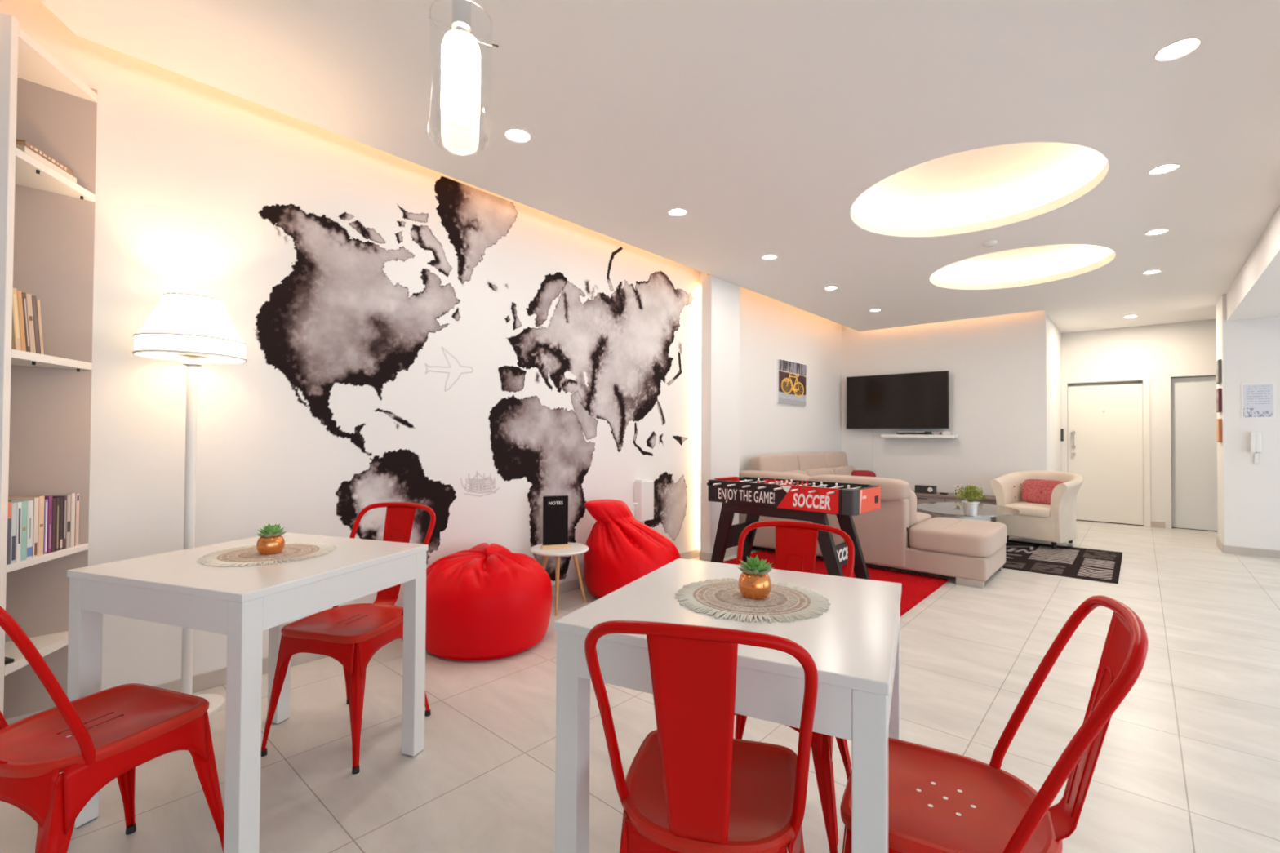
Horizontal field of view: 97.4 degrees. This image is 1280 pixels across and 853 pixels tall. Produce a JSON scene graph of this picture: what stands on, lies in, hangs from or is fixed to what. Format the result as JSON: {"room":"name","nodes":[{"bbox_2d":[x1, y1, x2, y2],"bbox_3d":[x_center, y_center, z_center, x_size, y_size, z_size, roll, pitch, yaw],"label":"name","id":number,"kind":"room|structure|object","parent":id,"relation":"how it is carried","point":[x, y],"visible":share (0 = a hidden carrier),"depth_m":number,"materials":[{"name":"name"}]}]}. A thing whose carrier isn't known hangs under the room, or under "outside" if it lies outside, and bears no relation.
{"room":"hostel common room","nodes":[
{"label":"hostel common room","id":0,"kind":"room"},
{"bbox_2d":[256,534,284,555],"bbox_3d":[-1.253,0.399,1.907,0.081,0.061,0.081,0,-1,29],"label":"pot","id":1,"kind":"object","parent":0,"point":[267,544],"depth_m":1.88,"materials":[{"name":"orange metal"}]},
{"bbox_2d":[0,0,739,690],"bbox_3d":[-2.142,-0.302,2.326,0.350,2.980,9.020,0,-1,42],"label":"wall","id":2,"kind":"structure","parent":0,"point":[186,167],"depth_m":2.74,"materials":[{"name":"paint"}]},
{"bbox_2d":[152,549,697,693],"bbox_3d":[-0.837,1.180,3.827,0.012,0.075,4.160,0,-1,42],"label":"baseboard","id":3,"kind":"structure","parent":2,"relation":"attached to","point":[217,677],"depth_m":2.71,"materials":[{"name":"tile"}]},
{"bbox_2d":[250,175,693,581],"bbox_3d":[-0.683,-0.199,4.018,0.001,2.640,3.557,0,-1,42],"label":"mural","id":4,"kind":"object","parent":2,"relation":"attached to","point":[337,317],"visible":0.97,"depth_m":3.53,"materials":[{"name":"paint"}]},
{"bbox_2d":[634,479,653,521],"bbox_3d":[0.034,0.771,4.755,0.086,0.638,0.165,0,-1,42],"label":"wall box","id":5,"kind":"object","parent":2,"relation":"attached to","point":[644,488],"visible":0.82,"depth_m":4.71,"materials":[{"name":"white plastic"}]},
{"bbox_2d":[697,285,701,549],"bbox_3d":[0.582,-0.092,5.373,0.060,2.520,0.010,0,-1,42],"label":"light","id":6,"kind":"object","parent":2,"relation":"attached to","point":[700,286],"visible":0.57,"depth_m":5.38,"materials":[{"name":"beige"}]},
{"bbox_2d":[699,546,737,561],"bbox_3d":[0.771,1.212,5.406,0.127,0.075,0.502,0,-1,42],"label":"baseboard","id":7,"kind":"structure","parent":2,"relation":"attached to","point":[704,556],"depth_m":5.26,"materials":[{"name":"wood"}]},
{"bbox_2d":[0,519,1279,852],"bbox_3d":[2.314,1.254,2.067,7.700,0.080,14.600,0,-1,42],"label":"floor","id":8,"kind":"structure","parent":0,"point":[1188,760],"depth_m":2.20,"materials":[{"name":"tile"}]},
{"bbox_2d":[0,13,97,724],"bbox_3d":[-2.359,-0.099,1.857,0.366,2.560,0.806,0,-1,42],"label":"bookcase","id":9,"kind":"object","parent":8,"relation":"on","point":[47,218],"visible":0.81,"depth_m":2.17,"materials":[{"name":"beige wood"}]},
{"bbox_2d":[6,500,11,564],"bbox_3d":[-2.196,0.357,1.875,0.141,0.215,0.023,1,-1,-16],"label":"book","id":10,"kind":"object","parent":9,"relation":"on","point":[9,513],"visible":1,"depth_m":1.90,"materials":[{"name":"beige paper"}]},
{"bbox_2d":[9,502,17,564],"bbox_3d":[-2.202,0.363,1.898,0.141,0.205,0.021,1,-1,-16],"label":"book","id":11,"kind":"object","parent":9,"relation":"on","point":[14,505],"visible":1,"depth_m":1.92,"materials":[{"name":"beige paper"}]},
{"bbox_2d":[11,535,15,560],"bbox_3d":[-2.135,0.415,1.916,0.001,0.082,0.015,1,-1,-16],"label":"print","id":12,"kind":"object","parent":11,"relation":"attached to","point":[13,548],"depth_m":1.92},
{"bbox_2d":[11,288,21,350],"bbox_3d":[-2.190,-0.366,1.900,0.131,0.211,0.051,1,-1,-16],"label":"book","id":13,"kind":"object","parent":9,"relation":"on","point":[15,335],"visible":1,"depth_m":1.92,"materials":[{"name":"beige paper"}]},
{"bbox_2d":[12,293,19,337],"bbox_3d":[-2.127,-0.376,1.917,0.001,0.147,0.014,1,7,-16],"label":"print","id":14,"kind":"object","parent":13,"relation":"attached to","point":[15,313],"depth_m":1.92},
{"bbox_2d":[11,502,22,562],"bbox_3d":[-2.209,0.363,1.920,0.141,0.205,0.019,1,-1,-16],"label":"book","id":15,"kind":"object","parent":9,"relation":"on","point":[19,511],"visible":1,"depth_m":1.94,"materials":[{"name":"beige paper"}]},
{"bbox_2d":[11,501,26,560],"bbox_3d":[-2.215,0.363,1.941,0.141,0.205,0.023,1,-1,-16],"label":"book","id":16,"kind":"object","parent":9,"relation":"on","point":[24,517],"visible":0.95,"depth_m":1.96,"materials":[{"name":"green paper"}]},
{"bbox_2d":[16,290,26,351],"bbox_3d":[-2.197,-0.364,1.923,0.130,0.206,0.046,1,-1,-16],"label":"book","id":17,"kind":"object","parent":9,"relation":"on","point":[20,301],"visible":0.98,"depth_m":1.94,"materials":[{"name":"beige paper"}]},
{"bbox_2d":[11,500,33,559],"bbox_3d":[-2.222,0.363,1.967,0.141,0.205,0.027,1,-1,-16],"label":"book","id":18,"kind":"object","parent":9,"relation":"on","point":[29,503],"visible":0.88,"depth_m":1.98,"materials":[{"name":"beige paper"}]},
{"bbox_2d":[8,497,39,557],"bbox_3d":[-2.230,0.360,1.994,0.141,0.212,0.021,1,-1,-16],"label":"book","id":19,"kind":"object","parent":9,"relation":"on","point":[36,500],"visible":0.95,"depth_m":2.01,"materials":[{"name":"beige paper"}]},
{"bbox_2d":[22,292,30,351],"bbox_3d":[-2.203,-0.363,1.944,0.131,0.205,0.042,1,-1,-16],"label":"book","id":20,"kind":"object","parent":9,"relation":"on","point":[24,295],"visible":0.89,"depth_m":1.96,"materials":[{"name":"beige paper"}]},
{"bbox_2d":[24,298,29,346],"bbox_3d":[-2.140,-0.363,1.961,0.001,0.164,0.004,1,7,-16],"label":"print","id":21,"kind":"object","parent":20,"relation":"attached to","point":[24,299],"depth_m":1.96},
{"bbox_2d":[8,495,44,555],"bbox_3d":[-2.237,0.359,2.018,0.141,0.215,0.025,1,-1,-16],"label":"book","id":22,"kind":"object","parent":9,"relation":"on","point":[41,507],"visible":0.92,"depth_m":2.03,"materials":[{"name":"beige paper"}]},
{"bbox_2d":[26,293,35,352],"bbox_3d":[-2.208,-0.363,1.964,0.131,0.206,0.050,1,-1,-16],"label":"book","id":23,"kind":"object","parent":9,"relation":"on","point":[28,297],"visible":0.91,"depth_m":1.98,"materials":[{"name":"beige paper"}]},
{"bbox_2d":[31,295,39,354],"bbox_3d":[-2.215,-0.363,1.987,0.130,0.205,0.044,1,-1,-16],"label":"book","id":24,"kind":"object","parent":9,"relation":"on","point":[33,297],"visible":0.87,"depth_m":2.00,"materials":[{"name":"beige paper"}]},
{"bbox_2d":[35,299,44,354],"bbox_3d":[-2.221,-0.358,2.006,0.130,0.195,0.039,1,-1,-16],"label":"book","id":25,"kind":"object","parent":9,"relation":"on","point":[38,308],"visible":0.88,"depth_m":2.02,"materials":[{"name":"beige paper"}]},
{"bbox_2d":[43,499,48,554],"bbox_3d":[-2.243,0.367,2.040,0.141,0.200,0.014,1,-1,-16],"label":"book","id":26,"kind":"object","parent":9,"relation":"on","point":[46,501],"visible":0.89,"depth_m":2.06,"materials":[{"name":"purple paper"}]},
{"bbox_2d":[44,502,47,551],"bbox_3d":[-2.175,0.368,2.059,0.001,0.180,0.005,1,-1,-16],"label":"print","id":27,"kind":"object","parent":26,"relation":"attached to","point":[46,502],"depth_m":2.06},
{"bbox_2d":[15,144,76,183],"bbox_3d":[-2.208,-0.956,2.052,0.100,0.024,0.260,1,-1,-16],"label":"book","id":28,"kind":"object","parent":9,"relation":"on","point":[22,148],"visible":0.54,"depth_m":2.03,"materials":[{"name":"beige paper"}]},
{"bbox_2d":[15,139,72,175],"bbox_3d":[-2.205,-0.979,2.043,0.101,0.020,0.235,1,-1,-16],"label":"book","id":29,"kind":"object","parent":28,"relation":"on","point":[19,142],"visible":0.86,"depth_m":2.02,"materials":[{"name":"brown paper"}]},
{"bbox_2d":[44,495,52,553],"bbox_3d":[-2.248,0.362,2.059,0.141,0.211,0.019,1,-1,-16],"label":"book","id":30,"kind":"object","parent":9,"relation":"on","point":[49,498],"visible":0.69,"depth_m":2.08,"materials":[{"name":"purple paper"}]},
{"bbox_2d":[25,494,71,548],"bbox_3d":[-2.270,0.366,2.155,0.131,0.205,0.019,1,-1,-16],"label":"book","id":31,"kind":"object","parent":9,"relation":"on","point":[68,496],"visible":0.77,"depth_m":2.17,"materials":[{"name":"beige paper"}]},
{"bbox_2d":[51,497,56,552],"bbox_3d":[-2.254,0.367,2.078,0.140,0.200,0.015,1,-1,-16],"label":"book","id":32,"kind":"object","parent":9,"relation":"on","point":[54,500],"visible":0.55,"depth_m":2.10,"materials":[{"name":"beige paper"}]},
{"bbox_2d":[54,497,59,551],"bbox_3d":[-2.259,0.368,2.097,0.141,0.200,0.016,1,-1,-16],"label":"book","id":33,"kind":"object","parent":9,"relation":"on","point":[57,504],"visible":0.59,"depth_m":2.11,"materials":[{"name":"beige paper"}]},
{"bbox_2d":[52,497,63,550],"bbox_3d":[-2.264,0.368,2.116,0.141,0.200,0.016,1,-1,-16],"label":"book","id":34,"kind":"object","parent":9,"relation":"on","point":[61,499],"visible":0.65,"depth_m":2.13,"materials":[{"name":"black paper"}]},
{"bbox_2d":[42,493,75,546],"bbox_3d":[-2.259,0.365,2.183,0.093,0.208,0.021,1,-1,-16],"label":"book","id":35,"kind":"object","parent":9,"relation":"on","point":[73,495],"visible":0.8,"depth_m":2.19,"materials":[{"name":"beige paper"}]},
{"bbox_2d":[52,496,66,549],"bbox_3d":[-2.270,0.367,2.134,0.141,0.202,0.015,1,-1,-16],"label":"book","id":36,"kind":"object","parent":9,"relation":"on","point":[64,512],"visible":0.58,"depth_m":2.15,"materials":[{"name":"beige paper"}]},
{"bbox_2d":[74,493,79,546],"bbox_3d":[-2.249,0.367,2.212,0.059,0.205,0.017,1,-1,-16],"label":"book","id":37,"kind":"object","parent":9,"relation":"on","point":[77,495],"visible":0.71,"depth_m":2.22,"materials":[{"name":"beige paper"}]},
{"bbox_2d":[0,605,224,852],"bbox_3d":[-1.372,0.747,1.354,0.422,0.866,0.507,0,-1,19],"label":"metal chair","id":38,"kind":"object","parent":8,"relation":"on","point":[136,724],"visible":0.94,"depth_m":1.32,"materials":[{"name":"red metal"}]},
{"bbox_2d":[132,293,247,716],"bbox_3d":[-1.889,0.326,2.359,0.376,1.730,0.376,0,-1,42],"label":"floor lamp","id":39,"kind":"object","parent":8,"relation":"on","point":[193,330],"visible":0.91,"depth_m":2.33,"materials":[{"name":"white fabric"}]},
{"bbox_2d":[66,532,428,852],"bbox_3d":[-1.250,0.811,1.877,0.735,0.755,0.695,0,-1,19],"label":"cafe table","id":40,"kind":"object","parent":8,"relation":"on","point":[239,603],"visible":0.87,"depth_m":1.64,"materials":[{"name":"white paint"}]},
{"bbox_2d":[195,542,336,567],"bbox_3d":[-1.258,0.430,1.914,0.392,0.005,0.396,1,-1,-21],"label":"placemat","id":41,"kind":"object","parent":40,"relation":"on","point":[242,556],"visible":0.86,"depth_m":1.87,"materials":[{"name":"fabric"}]},
{"bbox_2d":[255,523,286,555],"bbox_3d":[-1.251,0.380,1.907,0.094,0.100,0.088,0,-1,29],"label":"potted succulent","id":42,"kind":"object","parent":41,"relation":"on","point":[271,540],"visible":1,"depth_m":1.88,"materials":[{"name":"green plant"}]},
{"bbox_2d":[260,502,435,774],"bbox_3d":[-1.107,0.761,2.226,0.422,0.866,0.507,0,-1,15],"label":"metal chair","id":43,"kind":"object","parent":8,"relation":"on","point":[351,634],"visible":0.85,"depth_m":2.07,"materials":[{"name":"red metal"}]},
{"bbox_2d":[425,542,552,661],"bbox_3d":[-0.881,0.949,3.196,0.752,0.519,0.753,1,-1,-29],"label":"beanbag","id":44,"kind":"object","parent":8,"relation":"on","point":[484,601],"visible":0.92,"depth_m":2.90,"materials":[{"name":"red fabric"}]},
{"bbox_2d":[530,542,588,615],"bbox_3d":[-0.546,1.022,3.812,0.395,0.400,0.394,0,-1,42],"label":"side table","id":45,"kind":"object","parent":8,"relation":"on","point":[575,548],"visible":0.85,"depth_m":3.71,"materials":[{"name":"white wood"}]},
{"bbox_2d":[541,494,569,549],"bbox_3d":[-0.571,0.642,3.801,0.185,0.358,0.045,1,-1,-20],"label":"chalkboard","id":46,"kind":"object","parent":45,"relation":"on","point":[555,508],"visible":1,"depth_m":3.80,"materials":[{"name":"black wood"}]},
{"bbox_2d":[583,498,680,598],"bbox_3d":[-0.052,0.882,4.149,0.719,0.690,0.709,0,-1,42],"label":"beanbag","id":47,"kind":"object","parent":8,"relation":"on","point":[623,549],"visible":0.8,"depth_m":3.93,"materials":[{"name":"red fabric"}]},
{"bbox_2d":[584,620,817,852],"bbox_3d":[0.140,0.754,1.128,0.422,0.866,0.507,0,-1,15],"label":"metal chair","id":48,"kind":"object","parent":8,"relation":"on","point":[690,786],"visible":1,"depth_m":0.97,"materials":[{"name":"red metal"}]},
{"bbox_2d":[554,558,902,852],"bbox_3d":[0.271,0.814,1.410,0.680,0.755,0.720,0,-1,26],"label":"cafe table","id":49,"kind":"object","parent":8,"relation":"on","point":[854,646],"visible":0.77,"depth_m":1.19,"materials":[{"name":"white paint"}]},
{"bbox_2d":[674,577,831,622],"bbox_3d":[0.282,0.433,1.430,0.383,0.005,0.386,0,-1,24],"label":"placemat","id":50,"kind":"object","parent":49,"relation":"on","point":[786,600],"visible":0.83,"depth_m":1.39,"materials":[{"name":"fabric"}]},
{"bbox_2d":[737,555,773,599],"bbox_3d":[0.293,0.382,1.436,0.093,0.102,0.092,0,-1,-2],"label":"potted succulent","id":51,"kind":"object","parent":50,"relation":"on","point":[754,582],"visible":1,"depth_m":1.41,"materials":[{"name":"green plant"}]},
{"bbox_2d":[734,520,854,852],"bbox_3d":[0.444,0.765,1.767,0.422,0.866,0.507,0,-1,27],"label":"metal chair","id":52,"kind":"object","parent":8,"relation":"on","point":[796,542],"visible":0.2,"depth_m":1.93,"materials":[{"name":"red metal"}]},
{"bbox_2d":[723,549,948,616],"bbox_3d":[1.298,1.231,4.469,1.684,0.018,1.724,0,-1,42],"label":"rug","id":53,"kind":"object","parent":8,"relation":"on","point":[916,588],"visible":0.25,"depth_m":4.55,"materials":[{"name":"red carpet"}]},
{"bbox_2d":[706,475,879,579],"bbox_3d":[1.204,0.830,4.498,1.244,0.788,0.775,0,-1,42],"label":"table","id":54,"kind":"object","parent":53,"relation":"on","point":[754,497],"visible":1,"depth_m":4.32,"materials":[{"name":"black laminate"}]},
{"bbox_2d":[722,478,790,484],"bbox_3d":[0.952,0.500,4.737,0.488,0.084,0.438,0,-1,42],"label":"print","id":55,"kind":"object","parent":54,"relation":"on","point":[747,480],"depth_m":4.85,"materials":[{"name":"laminate"}]},
{"bbox_2d":[738,451,1007,588],"bbox_3d":[2.660,0.796,6.102,2.419,0.950,2.817,0,-1,42],"label":"sofa","id":56,"kind":"object","parent":8,"relation":"on","point":[895,535],"visible":0.47,"depth_m":4.76,"materials":[{"name":"fabric"}]},
{"bbox_2d":[750,453,799,471],"bbox_3d":[1.545,0.459,6.400,0.196,0.282,0.904,0,-1,42],"label":"cushion","id":57,"kind":"object","parent":56,"relation":"on","point":[784,462],"depth_m":6.25,"materials":[{"name":"fabric"}]},
{"bbox_2d":[795,453,826,471],"bbox_3d":[2.100,0.471,7.024,0.196,0.282,0.754,0,-1,42],"label":"cushion","id":58,"kind":"object","parent":56,"relation":"on","point":[806,461],"depth_m":6.91,"materials":[{"name":"fabric"}]},
{"bbox_2d":[804,467,835,476],"bbox_3d":[2.188,0.730,6.940,0.248,0.429,0.753,0,-1,42],"label":"cushion","id":59,"kind":"object","parent":56,"relation":"on","point":[811,472],"depth_m":6.83,"materials":[{"name":"fabric"}]},
{"bbox_2d":[822,451,848,467],"bbox_3d":[2.592,0.482,7.576,0.196,0.282,0.714,0,-1,42],"label":"cushion","id":60,"kind":"object","parent":56,"relation":"on","point":[837,459],"depth_m":7.46,"materials":[{"name":"fabric"}]},
{"bbox_2d":[830,465,855,475],"bbox_3d":[2.680,0.741,7.493,0.248,0.429,0.713,0,-1,42],"label":"cushion","id":61,"kind":"object","parent":56,"relation":"on","point":[846,470],"depth_m":7.37,"materials":[{"name":"fabric"}]},
{"bbox_2d":[851,470,875,476],"bbox_3d":[2.966,0.710,7.520,0.359,0.248,0.193,0,-1,27],"label":"throw cushion","id":62,"kind":"object","parent":56,"relation":"on","point":[855,473],"visible":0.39,"depth_m":7.45,"materials":[{"name":"red fabric"}]},
{"bbox_2d":[907,489,916,528],"bbox_3d":[2.065,0.735,5.176,0.873,0.427,0.241,0,-1,42],"label":"cushion","id":63,"kind":"object","parent":56,"relation":"on","point":[913,498],"depth_m":4.86,"materials":[{"name":"fabric"}]},
{"bbox_2d":[915,511,932,524],"bbox_3d":[2.057,0.926,5.648,1.499,0.210,0.620,0,-1,42],"label":"cushion","id":64,"kind":"object","parent":56,"relation":"on","point":[921,517],"depth_m":5.19,"materials":[{"name":"fabric"}]},
{"bbox_2d":[908,516,1007,557],"bbox_3d":[2.730,0.932,4.814,0.605,0.196,0.909,0,-1,42],"label":"cushion","id":65,"kind":"object","parent":56,"relation":"on","point":[940,537],"depth_m":4.54,"materials":[{"name":"fabric"}]},
{"bbox_2d":[912,490,996,521],"bbox_3d":[3.744,1.081,7.333,1.600,0.430,0.415,0,-1,42],"label":"media console","id":66,"kind":"object","parent":8,"relation":"on","point":[922,498],"visible":0.2,"depth_m":7.06,"materials":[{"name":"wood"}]},
{"bbox_2d":[915,484,936,493],"bbox_3d":[3.702,0.803,7.288,0.230,0.122,0.126,0,-1,42],"label":"box","id":67,"kind":"object","parent":66,"relation":"on","point":[926,489],"visible":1,"depth_m":7.24,"materials":[{"name":"grey plastic"}]},
{"bbox_2d":[840,595,1147,852],"bbox_3d":[0.651,0.757,1.107,0.507,0.866,0.422,0,-1,30],"label":"metal chair","id":68,"kind":"object","parent":8,"relation":"on","point":[1009,815],"visible":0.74,"depth_m":1.06,"materials":[{"name":"red metal"}]},
{"bbox_2d":[1002,539,1122,583],"bbox_3d":[3.516,1.269,5.815,2.215,0.008,1.600,0,-1,42],"label":"patterned rug","id":69,"kind":"object","parent":8,"relation":"on","point":[1096,565],"visible":0.33,"depth_m":5.26,"materials":[{"name":"black fabric"}]},
{"bbox_2d":[916,502,1019,521],"bbox_3d":[3.403,1.058,5.867,0.920,0.410,1.240,0,-1,42],"label":"coffee table","id":70,"kind":"object","parent":69,"relation":"on","point":[948,509],"visible":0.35,"depth_m":5.70,"materials":[{"name":"clear glass"}]},
{"bbox_2d":[953,484,986,515],"bbox_3d":[3.138,0.700,5.347,0.283,0.288,0.280,0,-1,42],"label":"potted plant","id":71,"kind":"object","parent":70,"relation":"on","point":[970,507],"visible":1,"depth_m":5.31,"materials":[{"name":"green plant"}]},
{"bbox_2d":[989,471,1083,548],"bbox_3d":[4.413,0.890,6.206,0.800,0.769,0.758,1,-1,-37],"label":"armchair","id":72,"kind":"object","parent":69,"relation":"on","point":[1055,522],"visible":0.87,"depth_m":5.96,"materials":[{"name":"fabric"}]},
{"bbox_2d":[1004,501,1050,517],"bbox_3d":[4.343,0.909,6.153,0.619,0.115,0.479,1,-1,-37],"label":"seat cushion","id":73,"kind":"object","parent":72,"relation":"on","point":[1026,509],"depth_m":5.98,"materials":[{"name":"fabric"}]},
{"bbox_2d":[1021,479,1063,504],"bbox_3d":[4.471,0.725,6.227,0.136,0.272,0.419,1,-1,-32],"label":"throw cushion","id":74,"kind":"object","parent":72,"relation":"on","point":[1033,491],"visible":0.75,"depth_m":6.23,"materials":[{"name":"red fabric"}]},
{"bbox_2d":[40,0,1279,333],"bbox_3d":[2.386,-1.470,1.768,7.170,0.060,14.170,0,-1,42],"label":"ceiling","id":75,"kind":"structure","parent":0,"point":[766,122],"depth_m":2.58,"materials":[{"name":"white paint"}]},
{"bbox_2d":[428,0,498,124],"bbox_3d":[-0.406,-1.054,1.284,0.138,0.822,0.138,0,-1,42],"label":"pendant lamp","id":76,"kind":"object","parent":75,"relation":"hanging from","point":[460,51],"visible":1,"depth_m":1.25,"materials":[{"name":"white glass"}]},
{"bbox_2d":[440,30,479,124],"bbox_3d":[-0.408,-0.797,1.280,0.084,0.183,0.084,0,-1,42],"label":"diffuser","id":77,"kind":"object","parent":76,"relation":"attached to","point":[460,51],"depth_m":1.25,"materials":[{"name":"white glass"}]},
{"bbox_2d":[451,0,471,33],"bbox_3d":[-0.407,-0.924,1.282,0.042,0.092,0.042,0,-1,42],"label":"socket","id":78,"kind":"object","parent":76,"relation":"attached to","point":[461,9],"depth_m":1.27,"materials":[{"name":"silver metal"}]},
{"bbox_2d":[504,128,531,142],"bbox_3d":[-0.606,-1.445,2.789,0.132,0.008,0.132,0,-1,42],"label":"recessed light","id":79,"kind":"object","parent":75,"relation":"in","point":[516,135],"visible":1,"depth_m":2.78,"materials":[{"name":"white"}]},
{"bbox_2d":[667,208,687,216],"bbox_3d":[0.250,-1.427,3.740,0.132,0.008,0.132,0,-1,42],"label":"recessed light","id":80,"kind":"object","parent":75,"relation":"in","point":[675,211],"visible":1,"depth_m":3.73,"materials":[{"name":"white"}]},
{"bbox_2d":[1144,228,1168,235],"bbox_3d":[3.717,-1.400,4.043,0.132,0.008,0.132,0,-1,42],"label":"recessed light","id":81,"kind":"object","parent":75,"relation":"in","point":[1155,232],"visible":1,"depth_m":4.04,"materials":[{"name":"white"}]},
{"bbox_2d":[1147,163,1180,174],"bbox_3d":[2.885,-1.419,3.096,0.132,0.008,0.132,0,-1,42],"label":"recessed light","id":82,"kind":"object","parent":75,"relation":"in","point":[1166,168],"visible":1,"depth_m":3.10,"materials":[{"name":"white"}]},
{"bbox_2d":[1154,37,1201,61],"bbox_3d":[2.048,-1.437,2.142,0.132,0.008,0.132,0,-1,42],"label":"recessed light","id":83,"kind":"object","parent":75,"relation":"in","point":[1177,49],"visible":1,"depth_m":2.14,"materials":[{"name":"white"}]},
{"bbox_2d":[737,572,771,599],"bbox_3d":[0.293,0.402,1.434,0.083,0.062,0.083,0,-1,-2],"label":"pot","id":84,"kind":"object","parent":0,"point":[752,585],"depth_m":1.40,"materials":[{"name":"orange metal"}]},
{"bbox_2d":[738,286,841,471],"bbox_3d":[1.864,-0.209,7.153,0.120,2.980,3.520,0,-1,42],"label":"wall","id":85,"kind":"structure","parent":0,"point":[771,330],"depth_m":6.97,"materials":[{"name":"paint"}]},
{"bbox_2d":[777,359,805,405],"bbox_3d":[1.925,-0.546,7.115,0.024,0.535,0.748,0,-1,42],"label":"wall picture","id":86,"kind":"object","parent":85,"relation":"attached to","point":[791,376],"visible":1,"depth_m":7.08,"materials":[{"name":"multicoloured paper"}]},
{"bbox_2d":[841,310,1048,496],"bbox_3d":[3.910,-0.190,7.595,2.590,2.980,0.140,0,-1,42],"label":"wall","id":87,"kind":"structure","parent":0,"point":[997,366],"depth_m":7.25,"materials":[{"name":"paint"}]},
{"bbox_2d":[846,370,949,428],"bbox_3d":[3.531,-0.344,7.758,1.335,0.752,0.124,0,-1,42],"label":"television","id":88,"kind":"object","parent":87,"relation":"attached to","point":[918,400],"visible":1,"depth_m":7.67,"materials":[{"name":"black"}]},
{"bbox_2d":[880,434,957,438],"bbox_3d":[3.726,0.130,7.525,0.899,0.040,0.200,0,-1,42],"label":"wall shelf","id":89,"kind":"object","parent":87,"relation":"attached to","point":[882,435],"visible":1,"depth_m":7.44,"materials":[{"name":"white wood"}]},
{"bbox_2d":[851,142,1107,229],"bbox_3d":[2.038,-1.594,3.506,1.800,0.230,1.800,0,-1,42],"label":"ceiling","id":90,"kind":"structure","parent":0,"point":[987,184],"depth_m":3.87,"materials":[{"name":"paint"}]},
{"bbox_2d":[930,244,1113,284],"bbox_3d":[3.338,-1.565,4.998,1.800,0.230,1.800,0,-1,42],"label":"ceiling","id":91,"kind":"structure","parent":0,"point":[1033,262],"depth_m":5.52,"materials":[{"name":"paint"}]},
{"bbox_2d":[1047,315,1062,471],"bbox_3d":[5.420,-0.182,7.436,0.120,2.980,1.630,0,-1,42],"label":"wall","id":92,"kind":"structure","parent":0,"point":[1054,335],"depth_m":7.33,"materials":[{"name":"paint"}]},
{"bbox_2d":[1061,319,1217,531],"bbox_3d":[7.918,-0.180,6.460,5.150,2.980,0.230,0,-1,42],"label":"wall","id":93,"kind":"structure","parent":0,"point":[1160,353],"depth_m":7.37,"materials":[{"name":"paint"}]},
{"bbox_2d":[1067,383,1143,524],"bbox_3d":[6.363,0.369,7.702,0.793,1.873,0.084,0,-1,42],"label":"door","id":94,"kind":"structure","parent":93,"relation":"in","point":[1105,422],"depth_m":7.68,"materials":[{"name":"white paint"}]},
{"bbox_2d":[1144,377,1151,527],"bbox_3d":[6.675,0.335,7.391,0.050,1.960,0.015,0,-1,42],"label":"trim","id":95,"kind":"structure","parent":93,"relation":"attached to","point":[1147,387],"depth_m":7.38,"materials":[{"name":"white paint"}]},
{"bbox_2d":[1170,376,1217,530],"bbox_3d":[7.226,0.338,7.053,0.813,1.937,0.048,0,-1,42],"label":"door","id":96,"kind":"structure","parent":93,"relation":"in","point":[1193,414],"depth_m":7.17,"materials":[{"name":"white paint"}]},
{"bbox_2d":[1216,293,1279,550],"bbox_3d":[7.527,-0.045,4.823,3.560,2.660,0.650,0,-1,42],"label":"wall","id":97,"kind":"structure","parent":0,"point":[1248,492],"depth_m":5.65,"materials":[{"name":"paint"}]},
{"bbox_2d":[1215,359,1222,384],"bbox_3d":[6.120,-0.576,5.945,0.026,0.244,0.240,0,-1,42],"label":"wall picture","id":98,"kind":"object","parent":97,"relation":"attached to","point":[1218,363],"visible":1,"depth_m":5.86,"materials":[{"name":"grey fabric"}]},
{"bbox_2d":[1216,418,1222,442],"bbox_3d":[6.116,0.045,5.936,0.026,0.246,0.240,0,-1,42],"label":"wall picture","id":99,"kind":"object","parent":97,"relation":"attached to","point":[1219,421],"visible":1,"depth_m":5.85,"materials":[{"name":"brown fabric"}]},
{"bbox_2d":[1216,388,1222,412],"bbox_3d":[6.118,-0.274,5.941,0.026,0.245,0.240,0,-1,42],"label":"wall picture","id":100,"kind":"object","parent":97,"relation":"attached to","point":[1219,391],"visible":1,"depth_m":5.86,"materials":[{"name":"red fabric"}]},
{"bbox_2d":[1216,537,1279,558],"bbox_3d":[7.435,1.248,4.872,3.374,0.075,0.662,0,-1,42],"label":"baseboard","id":101,"kind":"structure","parent":97,"relation":"attached to","point":[1224,548],"depth_m":5.63,"materials":[{"name":"wood"}]},
{"bbox_2d":[1250,431,1262,463],"bbox_3d":[6.127,0.210,5.589,0.079,0.324,0.060,0,-1,42],"label":"intercom","id":102,"kind":"object","parent":97,"relation":"attached to","point":[1255,437],"visible":1,"depth_m":5.59,"materials":[{"name":"white plastic"}]},
{"bbox_2d":[1240,382,1275,418],"bbox_3d":[6.161,-0.257,5.603,0.233,0.356,0.005,0,-1,42],"label":"notice","id":103,"kind":"object","parent":97,"relation":"attached to","point":[1258,400],"visible":1,"depth_m":5.60,"materials":[{"name":"white paper"}]},
{"bbox_2d":[1226,205,1279,320],"bbox_3d":[3.183,-1.320,-0.076,3.530,0.279,12.479,0,-1,42],"label":"ceiling","id":104,"kind":"structure","parent":0,"point":[1255,292],"depth_m":4.58,"materials":[{"name":"white paint"}]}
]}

